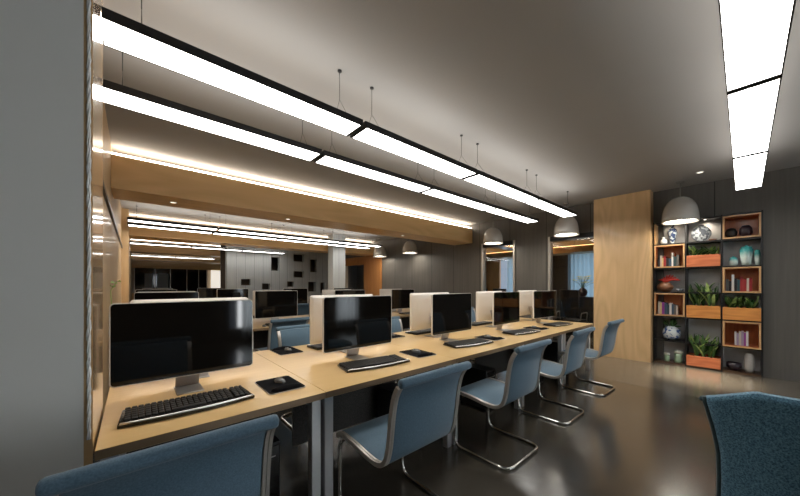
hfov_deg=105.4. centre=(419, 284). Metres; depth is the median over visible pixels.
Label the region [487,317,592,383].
module
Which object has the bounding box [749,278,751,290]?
book
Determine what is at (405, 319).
module
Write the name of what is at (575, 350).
chair
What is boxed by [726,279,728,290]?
book
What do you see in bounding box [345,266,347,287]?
trim
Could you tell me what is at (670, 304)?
book
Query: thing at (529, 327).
mouse pad
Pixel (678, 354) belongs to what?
canister
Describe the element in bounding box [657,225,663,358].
wall
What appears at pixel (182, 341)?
computer monitor
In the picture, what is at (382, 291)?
computer monitor
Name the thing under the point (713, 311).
planter
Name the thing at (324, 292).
computer monitor
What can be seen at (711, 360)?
planter
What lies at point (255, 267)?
wall partition
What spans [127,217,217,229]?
light panel
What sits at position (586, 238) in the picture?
ceiling
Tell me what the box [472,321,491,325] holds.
keyboard
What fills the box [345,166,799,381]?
wall
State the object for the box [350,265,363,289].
wall
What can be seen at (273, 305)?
computer monitor
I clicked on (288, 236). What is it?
light panel
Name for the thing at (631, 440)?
floor
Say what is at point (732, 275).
book
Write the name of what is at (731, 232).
bowl
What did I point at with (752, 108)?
light panel
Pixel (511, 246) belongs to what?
soffit meeting side
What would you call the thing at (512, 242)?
window
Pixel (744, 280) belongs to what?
book
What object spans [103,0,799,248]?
ceiling
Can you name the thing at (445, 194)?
diffuser
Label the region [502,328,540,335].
keyboard
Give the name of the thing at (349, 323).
computer monitor
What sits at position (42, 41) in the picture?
wall
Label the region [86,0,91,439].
trim
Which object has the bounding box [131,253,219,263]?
ceiling beam
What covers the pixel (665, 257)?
book
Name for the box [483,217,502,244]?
dome pendant lamp
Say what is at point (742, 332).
book
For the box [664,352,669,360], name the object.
canister
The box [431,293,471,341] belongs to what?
computer monitor
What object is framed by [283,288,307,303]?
computer monitor
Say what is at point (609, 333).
chair
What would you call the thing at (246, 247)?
light panel
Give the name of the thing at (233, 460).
chair
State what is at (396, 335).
mouse pad
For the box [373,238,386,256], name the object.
dome pendant lamp
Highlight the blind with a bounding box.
[145,273,167,287]
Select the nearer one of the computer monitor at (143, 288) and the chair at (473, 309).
the chair at (473, 309)
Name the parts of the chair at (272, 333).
rail, backrest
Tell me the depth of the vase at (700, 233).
5.04 m
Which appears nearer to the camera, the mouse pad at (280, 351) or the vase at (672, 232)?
the mouse pad at (280, 351)
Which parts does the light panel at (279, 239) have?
frame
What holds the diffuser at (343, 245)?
attached to the light panel at (331, 243)
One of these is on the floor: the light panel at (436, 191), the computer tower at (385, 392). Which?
the computer tower at (385, 392)
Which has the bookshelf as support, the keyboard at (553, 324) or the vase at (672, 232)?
the vase at (672, 232)
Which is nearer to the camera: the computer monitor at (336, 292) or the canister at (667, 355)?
the canister at (667, 355)
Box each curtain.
[507,259,512,291]
[568,253,593,296]
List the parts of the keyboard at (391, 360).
silver trim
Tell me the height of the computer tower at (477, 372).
0.440 m
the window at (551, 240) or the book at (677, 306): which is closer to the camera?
the book at (677, 306)
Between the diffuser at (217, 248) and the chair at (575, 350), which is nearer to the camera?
the chair at (575, 350)
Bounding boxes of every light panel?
[101,0,362,135]
[103,52,321,161]
[127,206,212,233]
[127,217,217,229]
[129,241,190,247]
[131,254,175,257]
[176,256,214,259]
[191,245,242,250]
[212,223,278,239]
[217,223,286,236]
[243,247,284,253]
[278,230,329,244]
[285,231,339,242]
[314,144,431,192]
[329,231,370,248]
[338,237,381,246]
[350,87,477,178]
[421,179,495,210]
[462,143,538,201]
[486,201,538,222]
[525,175,576,217]
[718,0,795,92]
[727,75,781,158]
[733,151,768,190]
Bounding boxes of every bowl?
[725,228,736,236]
[726,361,741,370]
[739,225,752,235]
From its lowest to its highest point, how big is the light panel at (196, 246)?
0.429 m
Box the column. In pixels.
[328,234,344,289]
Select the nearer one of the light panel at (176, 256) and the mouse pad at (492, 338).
the mouse pad at (492, 338)
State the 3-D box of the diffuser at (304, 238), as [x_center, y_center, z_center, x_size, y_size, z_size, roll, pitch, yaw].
[-2.933,-1.268,8.448,1.440,0.031,0.221,0,0,-43]
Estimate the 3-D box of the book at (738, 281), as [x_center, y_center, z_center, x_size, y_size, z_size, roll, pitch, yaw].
[5.010,0.006,4.779,0.152,0.180,0.030,0,0,-43]
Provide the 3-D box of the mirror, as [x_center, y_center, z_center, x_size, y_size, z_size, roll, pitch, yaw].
[-1.457,-0.155,1.252,0.188,3.050,0.500,0,0,-43]
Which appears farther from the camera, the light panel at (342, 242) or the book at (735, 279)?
the light panel at (342, 242)
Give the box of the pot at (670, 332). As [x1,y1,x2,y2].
[662,319,681,339]
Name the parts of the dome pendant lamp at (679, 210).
lamp shade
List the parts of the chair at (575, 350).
seat, rail, rail, backrest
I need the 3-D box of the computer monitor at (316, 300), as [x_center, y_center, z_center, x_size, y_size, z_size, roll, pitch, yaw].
[-0.686,0.356,2.866,0.660,0.526,0.190,0,0,-43]
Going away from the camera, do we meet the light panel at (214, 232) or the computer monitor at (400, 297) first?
the computer monitor at (400, 297)
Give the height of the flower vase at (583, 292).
0.578 m
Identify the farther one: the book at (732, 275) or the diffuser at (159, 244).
the diffuser at (159, 244)
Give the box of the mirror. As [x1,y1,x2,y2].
[84,0,102,465]
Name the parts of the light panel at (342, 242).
frame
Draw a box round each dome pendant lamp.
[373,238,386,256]
[403,240,417,253]
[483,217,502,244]
[554,203,578,236]
[661,181,699,224]
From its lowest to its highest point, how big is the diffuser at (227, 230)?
0.031 m
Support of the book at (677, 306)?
in the bookshelf
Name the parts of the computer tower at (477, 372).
panel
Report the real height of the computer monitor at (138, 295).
0.526 m
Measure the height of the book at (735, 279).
0.200 m
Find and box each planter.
[686,245,720,266]
[686,282,720,318]
[686,333,720,369]
[723,296,760,320]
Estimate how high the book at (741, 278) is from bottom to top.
0.220 m
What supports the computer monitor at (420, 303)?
on the module at (422, 342)
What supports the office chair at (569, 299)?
on the floor
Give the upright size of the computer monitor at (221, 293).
0.526 m
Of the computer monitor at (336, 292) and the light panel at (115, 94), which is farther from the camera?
the computer monitor at (336, 292)
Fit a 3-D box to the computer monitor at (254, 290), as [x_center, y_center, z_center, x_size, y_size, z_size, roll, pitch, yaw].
[-2.572,0.356,5.388,0.660,0.526,0.190,0,0,-43]
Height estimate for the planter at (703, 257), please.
0.362 m
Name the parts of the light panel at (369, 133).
frame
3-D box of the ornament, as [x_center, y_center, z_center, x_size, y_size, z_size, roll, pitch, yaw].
[4.380,-0.033,5.394,0.240,0.304,0.293,0,0,-10]
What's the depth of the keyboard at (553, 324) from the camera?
4.64 m
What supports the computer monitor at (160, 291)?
on the module
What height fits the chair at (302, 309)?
0.929 m
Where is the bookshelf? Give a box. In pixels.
[653,210,762,377]
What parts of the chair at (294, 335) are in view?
rail, backrest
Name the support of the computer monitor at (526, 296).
on the module at (575, 326)
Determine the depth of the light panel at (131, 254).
13.34 m
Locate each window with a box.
[132,260,219,299]
[481,240,514,291]
[548,232,593,349]
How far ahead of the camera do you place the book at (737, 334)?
4.74 m
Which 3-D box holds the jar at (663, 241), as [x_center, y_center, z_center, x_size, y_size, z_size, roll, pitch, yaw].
[4.362,-0.791,5.435,0.100,0.140,0.100,0,0,-43]
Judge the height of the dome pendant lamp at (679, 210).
0.659 m
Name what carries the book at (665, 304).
in the bookshelf
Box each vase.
[573,276,593,296]
[667,225,676,242]
[691,225,710,240]
[744,353,754,372]
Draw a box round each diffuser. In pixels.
[103,87,318,160]
[129,225,210,233]
[130,243,189,247]
[192,247,240,250]
[214,233,276,239]
[219,229,285,236]
[280,239,326,244]
[286,237,336,242]
[330,244,367,248]
[340,242,380,246]
[353,128,474,177]
[424,189,493,209]
[464,175,535,201]
[487,209,536,222]
[527,200,574,216]
[665,219,695,222]
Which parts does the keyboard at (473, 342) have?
silver trim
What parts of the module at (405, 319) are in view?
divider panel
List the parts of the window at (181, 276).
pane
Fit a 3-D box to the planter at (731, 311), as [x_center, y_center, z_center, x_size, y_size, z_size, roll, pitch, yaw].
[5.006,0.351,4.735,0.296,0.376,0.403,0,0,-43]
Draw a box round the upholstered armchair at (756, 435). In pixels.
[698,392,799,495]
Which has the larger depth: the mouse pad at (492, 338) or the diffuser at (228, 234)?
the diffuser at (228, 234)
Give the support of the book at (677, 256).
in the bookshelf
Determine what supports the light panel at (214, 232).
hanging from the ceiling at (597, 99)
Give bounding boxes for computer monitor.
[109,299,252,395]
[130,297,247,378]
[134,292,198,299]
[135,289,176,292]
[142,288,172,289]
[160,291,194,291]
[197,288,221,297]
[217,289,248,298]
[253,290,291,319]
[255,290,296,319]
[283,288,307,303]
[310,294,372,352]
[322,289,350,294]
[322,295,391,359]
[334,290,364,294]
[380,289,395,311]
[391,289,413,312]
[410,292,448,337]
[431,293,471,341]
[476,291,501,327]
[492,292,519,330]
[518,290,536,320]
[533,291,555,323]
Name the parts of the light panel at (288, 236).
frame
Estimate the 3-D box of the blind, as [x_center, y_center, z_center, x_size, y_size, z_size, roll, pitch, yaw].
[-15.622,-0.105,18.081,1.050,1.150,0.030,0,0,-43]
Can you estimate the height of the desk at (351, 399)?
0.750 m
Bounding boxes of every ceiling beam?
[111,152,471,244]
[129,222,374,255]
[131,239,219,256]
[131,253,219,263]
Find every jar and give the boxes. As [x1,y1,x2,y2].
[660,237,666,243]
[729,256,737,265]
[739,245,753,264]
[754,249,760,264]
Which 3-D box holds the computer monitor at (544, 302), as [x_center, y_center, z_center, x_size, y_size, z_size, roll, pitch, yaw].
[2.003,0.356,4.977,0.660,0.526,0.190,0,0,-37]
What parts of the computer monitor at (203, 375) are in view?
casing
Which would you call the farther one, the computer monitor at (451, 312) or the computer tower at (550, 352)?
the computer tower at (550, 352)
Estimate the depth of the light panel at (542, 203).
4.94 m
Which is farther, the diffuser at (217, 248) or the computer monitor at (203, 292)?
the diffuser at (217, 248)
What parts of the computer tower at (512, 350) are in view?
panel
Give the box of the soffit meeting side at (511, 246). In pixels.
[492,245,512,250]
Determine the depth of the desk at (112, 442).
1.66 m
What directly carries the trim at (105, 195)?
attached to the wall at (111, 245)
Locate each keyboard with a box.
[117,385,254,428]
[307,343,321,349]
[337,354,409,372]
[405,328,430,334]
[443,338,493,348]
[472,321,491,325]
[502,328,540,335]
[543,321,572,326]
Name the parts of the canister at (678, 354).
lid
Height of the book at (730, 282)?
0.160 m
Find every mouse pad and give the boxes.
[255,376,305,394]
[270,346,302,355]
[392,334,405,338]
[399,349,436,357]
[474,335,504,340]
[523,326,548,329]
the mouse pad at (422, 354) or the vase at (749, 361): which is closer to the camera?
the mouse pad at (422, 354)
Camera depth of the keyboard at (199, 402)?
1.50 m
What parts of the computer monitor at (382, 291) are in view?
casing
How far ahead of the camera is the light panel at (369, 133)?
2.84 m
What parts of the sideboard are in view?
door, door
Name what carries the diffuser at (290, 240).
attached to the light panel at (279, 239)
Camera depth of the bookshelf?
5.03 m
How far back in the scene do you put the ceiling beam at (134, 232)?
8.53 m
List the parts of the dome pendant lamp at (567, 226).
lamp shade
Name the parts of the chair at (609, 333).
rail, seat, rail, backrest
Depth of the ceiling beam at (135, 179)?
4.77 m
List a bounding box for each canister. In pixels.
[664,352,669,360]
[674,350,682,362]
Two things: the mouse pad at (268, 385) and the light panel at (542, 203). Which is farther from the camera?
the light panel at (542, 203)
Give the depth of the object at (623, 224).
5.61 m
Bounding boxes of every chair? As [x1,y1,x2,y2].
[35,414,278,495]
[253,317,309,351]
[276,324,309,428]
[297,303,308,314]
[336,361,471,495]
[392,316,402,383]
[453,339,551,470]
[469,307,475,360]
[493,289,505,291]
[517,327,594,424]
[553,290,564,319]
[557,319,624,395]
[559,290,587,338]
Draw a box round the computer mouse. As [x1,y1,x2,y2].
[274,377,285,383]
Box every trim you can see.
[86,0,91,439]
[103,181,122,247]
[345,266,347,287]
[346,256,363,265]
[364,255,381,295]
[486,260,500,290]
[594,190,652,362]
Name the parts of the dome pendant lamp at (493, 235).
lamp shade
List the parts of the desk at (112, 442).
leg, divider panel, leg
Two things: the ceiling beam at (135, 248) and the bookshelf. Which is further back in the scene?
the ceiling beam at (135, 248)
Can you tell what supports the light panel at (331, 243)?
hanging from the ceiling at (597, 99)
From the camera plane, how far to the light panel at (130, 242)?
9.49 m
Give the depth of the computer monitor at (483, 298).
4.42 m
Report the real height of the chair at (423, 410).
0.929 m
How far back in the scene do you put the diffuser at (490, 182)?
3.91 m
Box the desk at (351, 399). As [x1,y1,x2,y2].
[255,343,455,495]
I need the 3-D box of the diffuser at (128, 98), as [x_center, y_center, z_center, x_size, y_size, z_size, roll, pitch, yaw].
[-1.573,-1.268,2.478,1.490,0.031,0.221,0,0,-43]
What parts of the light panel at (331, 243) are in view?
frame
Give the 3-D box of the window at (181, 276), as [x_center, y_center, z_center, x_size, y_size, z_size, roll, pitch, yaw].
[-13.918,-0.150,19.735,6.900,3.040,0.130,0,0,-43]
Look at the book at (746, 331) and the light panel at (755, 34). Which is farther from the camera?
the book at (746, 331)
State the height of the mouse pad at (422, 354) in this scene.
0.026 m
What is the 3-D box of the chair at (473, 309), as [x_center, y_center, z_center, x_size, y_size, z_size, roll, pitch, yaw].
[1.099,0.906,5.771,0.525,0.929,0.648,0,0,-43]
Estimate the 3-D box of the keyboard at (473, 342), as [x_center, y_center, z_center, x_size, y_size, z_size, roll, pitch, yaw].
[0.519,0.604,3.183,0.537,0.026,0.248,0,0,-34]
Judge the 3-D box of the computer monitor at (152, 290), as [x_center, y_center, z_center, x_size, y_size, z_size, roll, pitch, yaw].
[-5.532,0.356,6.410,0.660,0.526,0.190,0,0,-43]
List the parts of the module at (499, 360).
divider panel, leg, leg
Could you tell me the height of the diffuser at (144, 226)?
0.031 m
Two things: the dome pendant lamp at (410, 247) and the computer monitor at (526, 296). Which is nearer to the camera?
the computer monitor at (526, 296)
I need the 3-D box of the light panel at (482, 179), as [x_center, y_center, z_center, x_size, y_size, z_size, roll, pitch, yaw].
[1.126,-1.464,4.025,1.480,0.429,0.235,0,0,-43]
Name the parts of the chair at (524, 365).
seat, rail, rail, backrest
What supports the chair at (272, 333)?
on the floor
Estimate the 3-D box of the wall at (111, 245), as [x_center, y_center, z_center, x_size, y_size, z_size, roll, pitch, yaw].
[-4.102,-0.155,4.008,0.100,3.050,7.140,0,0,-43]
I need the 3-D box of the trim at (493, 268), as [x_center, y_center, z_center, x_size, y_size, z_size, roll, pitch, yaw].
[2.894,0.170,13.066,0.098,2.400,1.300,0,0,-43]
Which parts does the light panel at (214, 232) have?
frame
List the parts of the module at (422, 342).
divider panel, leg, leg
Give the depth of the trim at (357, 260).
12.81 m
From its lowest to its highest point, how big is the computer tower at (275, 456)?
0.440 m
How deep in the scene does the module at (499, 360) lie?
4.15 m
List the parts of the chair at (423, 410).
seat, rail, backrest, rail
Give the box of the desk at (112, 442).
[95,352,325,495]
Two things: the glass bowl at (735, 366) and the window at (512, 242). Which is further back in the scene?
the window at (512, 242)
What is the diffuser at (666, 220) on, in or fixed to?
attached to the dome pendant lamp at (679, 210)
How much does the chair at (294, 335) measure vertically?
0.929 m
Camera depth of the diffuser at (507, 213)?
5.48 m
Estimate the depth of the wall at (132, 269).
17.49 m
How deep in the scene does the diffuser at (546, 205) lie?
4.98 m
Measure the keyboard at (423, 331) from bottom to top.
0.026 m
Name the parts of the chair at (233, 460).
backrest, rail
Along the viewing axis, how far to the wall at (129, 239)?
11.12 m
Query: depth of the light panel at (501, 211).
5.48 m
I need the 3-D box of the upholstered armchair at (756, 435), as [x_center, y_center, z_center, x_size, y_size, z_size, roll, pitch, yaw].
[1.829,0.929,1.461,0.761,0.884,0.581,0,0,37]
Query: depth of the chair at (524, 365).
2.42 m
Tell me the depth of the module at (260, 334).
5.04 m
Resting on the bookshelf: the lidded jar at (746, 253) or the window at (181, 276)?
the lidded jar at (746, 253)
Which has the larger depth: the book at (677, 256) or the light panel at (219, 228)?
the light panel at (219, 228)
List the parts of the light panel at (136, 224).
frame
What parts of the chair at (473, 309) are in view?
backrest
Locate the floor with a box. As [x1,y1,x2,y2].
[126,334,799,495]
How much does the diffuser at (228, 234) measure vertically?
0.031 m
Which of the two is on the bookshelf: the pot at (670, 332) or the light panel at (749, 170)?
the pot at (670, 332)
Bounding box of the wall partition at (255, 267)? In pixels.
[225,246,327,302]
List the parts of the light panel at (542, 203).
frame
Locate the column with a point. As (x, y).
(336, 254)
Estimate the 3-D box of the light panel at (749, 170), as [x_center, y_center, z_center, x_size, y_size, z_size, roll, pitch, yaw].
[3.728,-1.464,3.443,1.480,0.429,0.235,0,0,-43]
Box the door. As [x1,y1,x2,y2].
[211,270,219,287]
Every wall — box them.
[0,0,83,495]
[103,102,120,413]
[129,239,130,302]
[131,260,219,300]
[220,245,322,292]
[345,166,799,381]
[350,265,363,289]
[486,239,593,320]
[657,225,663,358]
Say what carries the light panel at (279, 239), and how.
hanging from the ceiling at (597, 99)
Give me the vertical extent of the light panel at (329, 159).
0.429 m
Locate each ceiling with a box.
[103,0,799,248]
[486,238,593,249]
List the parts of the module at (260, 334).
divider panel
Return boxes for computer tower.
[269,435,279,495]
[378,382,397,416]
[459,363,495,410]
[511,349,543,383]
[544,340,566,362]
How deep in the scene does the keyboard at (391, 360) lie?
2.32 m
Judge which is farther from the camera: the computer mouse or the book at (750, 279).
the book at (750, 279)
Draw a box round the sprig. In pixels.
[110,280,120,303]
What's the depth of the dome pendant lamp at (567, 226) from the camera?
6.09 m
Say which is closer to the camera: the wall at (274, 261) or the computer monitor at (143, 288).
the computer monitor at (143, 288)
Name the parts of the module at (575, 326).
leg, leg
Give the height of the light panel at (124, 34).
0.429 m
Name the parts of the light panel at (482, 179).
frame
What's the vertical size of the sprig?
0.680 m
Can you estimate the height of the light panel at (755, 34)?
0.429 m
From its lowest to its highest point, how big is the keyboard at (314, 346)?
0.026 m
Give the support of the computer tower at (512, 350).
on the floor
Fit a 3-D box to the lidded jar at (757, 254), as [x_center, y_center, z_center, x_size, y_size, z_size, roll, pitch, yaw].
[5.127,-0.421,4.620,0.066,0.240,0.066,0,0,-43]
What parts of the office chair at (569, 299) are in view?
backrest, seat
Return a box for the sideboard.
[565,296,593,336]
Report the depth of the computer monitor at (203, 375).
2.06 m
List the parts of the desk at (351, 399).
leg, divider panel, leg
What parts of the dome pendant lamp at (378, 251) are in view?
lamp shade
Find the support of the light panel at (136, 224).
hanging from the ceiling at (597, 99)
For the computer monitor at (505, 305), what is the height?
0.526 m
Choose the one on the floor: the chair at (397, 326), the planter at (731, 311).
the chair at (397, 326)
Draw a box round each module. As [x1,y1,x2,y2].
[253,315,309,348]
[390,331,524,444]
[392,309,409,330]
[459,324,566,406]
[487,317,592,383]
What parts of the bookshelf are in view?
post, post, post, post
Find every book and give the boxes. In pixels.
[663,256,666,266]
[664,303,667,313]
[669,303,672,314]
[676,255,679,265]
[676,305,678,314]
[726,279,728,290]
[729,281,731,290]
[732,275,733,290]
[734,278,736,290]
[736,333,738,344]
[737,280,739,290]
[740,277,742,290]
[741,330,743,345]
[743,279,745,290]
[746,331,747,345]
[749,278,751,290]
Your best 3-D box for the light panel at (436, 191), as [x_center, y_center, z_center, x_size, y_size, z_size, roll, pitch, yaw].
[0.635,-1.464,4.548,1.480,0.429,0.235,0,0,-43]
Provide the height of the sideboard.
1.050 m
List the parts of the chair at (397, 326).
backrest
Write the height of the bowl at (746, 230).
0.175 m
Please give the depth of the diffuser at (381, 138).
2.85 m
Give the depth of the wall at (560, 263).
10.88 m
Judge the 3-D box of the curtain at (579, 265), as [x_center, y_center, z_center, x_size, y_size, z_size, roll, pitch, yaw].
[5.644,0.150,9.990,0.097,2.400,1.450,0,0,-43]
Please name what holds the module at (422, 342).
on the floor

